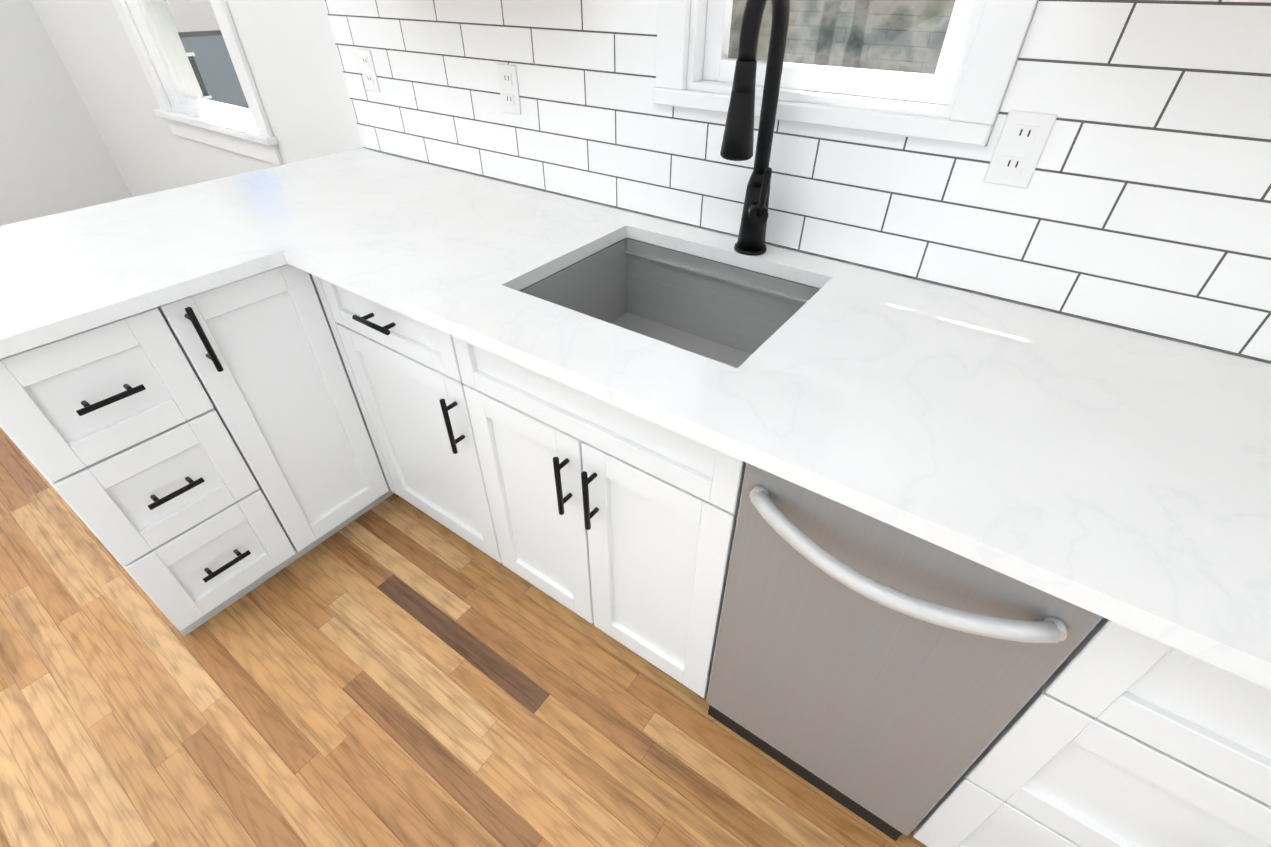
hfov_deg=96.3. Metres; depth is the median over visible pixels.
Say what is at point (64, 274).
countertop
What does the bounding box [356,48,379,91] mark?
electrical outlet
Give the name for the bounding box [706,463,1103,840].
dishwasher
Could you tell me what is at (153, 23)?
window
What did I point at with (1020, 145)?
electrical outlet
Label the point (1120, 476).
countertop
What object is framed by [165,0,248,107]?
house
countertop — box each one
[0,194,283,358]
[148,148,1270,689]
[216,150,483,223]
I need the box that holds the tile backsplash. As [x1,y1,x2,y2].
[324,0,1270,361]
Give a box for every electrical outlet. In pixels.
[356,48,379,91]
[497,63,520,114]
[984,110,1056,188]
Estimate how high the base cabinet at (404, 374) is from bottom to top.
0.883 m
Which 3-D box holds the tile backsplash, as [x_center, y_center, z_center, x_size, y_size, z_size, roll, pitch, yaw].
[0.700,-0.455,0.937,4.070,0.533,0.007,24,44,27]
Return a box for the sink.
[520,238,819,367]
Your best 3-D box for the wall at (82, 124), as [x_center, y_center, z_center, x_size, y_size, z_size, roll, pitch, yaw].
[-4.990,-0.890,1.266,0.150,2.580,5.700,24,44,27]
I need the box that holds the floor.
[0,427,927,846]
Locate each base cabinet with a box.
[0,264,392,635]
[311,274,501,562]
[452,237,820,697]
[913,618,1270,846]
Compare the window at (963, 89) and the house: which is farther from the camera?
the house
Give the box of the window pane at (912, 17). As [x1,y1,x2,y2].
[728,0,954,74]
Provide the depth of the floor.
1.36 m
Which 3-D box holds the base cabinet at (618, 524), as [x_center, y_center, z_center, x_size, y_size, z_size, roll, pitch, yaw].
[0.061,0.102,1.423,0.650,0.883,0.656,24,44,27]
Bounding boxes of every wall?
[0,0,131,225]
[28,0,1270,363]
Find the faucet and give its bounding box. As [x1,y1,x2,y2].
[720,0,789,255]
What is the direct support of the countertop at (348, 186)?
on the base cabinet at (198, 460)
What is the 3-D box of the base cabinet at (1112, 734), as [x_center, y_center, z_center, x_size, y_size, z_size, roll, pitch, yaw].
[0.943,0.491,0.936,0.598,0.883,0.656,24,44,27]
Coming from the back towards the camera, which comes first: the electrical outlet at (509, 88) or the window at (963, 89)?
the electrical outlet at (509, 88)
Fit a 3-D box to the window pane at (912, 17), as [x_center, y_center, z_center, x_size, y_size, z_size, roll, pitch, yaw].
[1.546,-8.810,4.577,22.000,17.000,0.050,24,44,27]
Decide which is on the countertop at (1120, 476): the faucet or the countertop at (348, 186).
the faucet
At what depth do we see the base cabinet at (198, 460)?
1.31 m
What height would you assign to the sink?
0.208 m
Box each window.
[112,0,283,164]
[654,0,1038,146]
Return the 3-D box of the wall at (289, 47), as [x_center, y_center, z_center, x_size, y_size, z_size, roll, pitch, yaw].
[-0.168,-0.983,1.427,7.810,2.580,0.150,24,44,27]

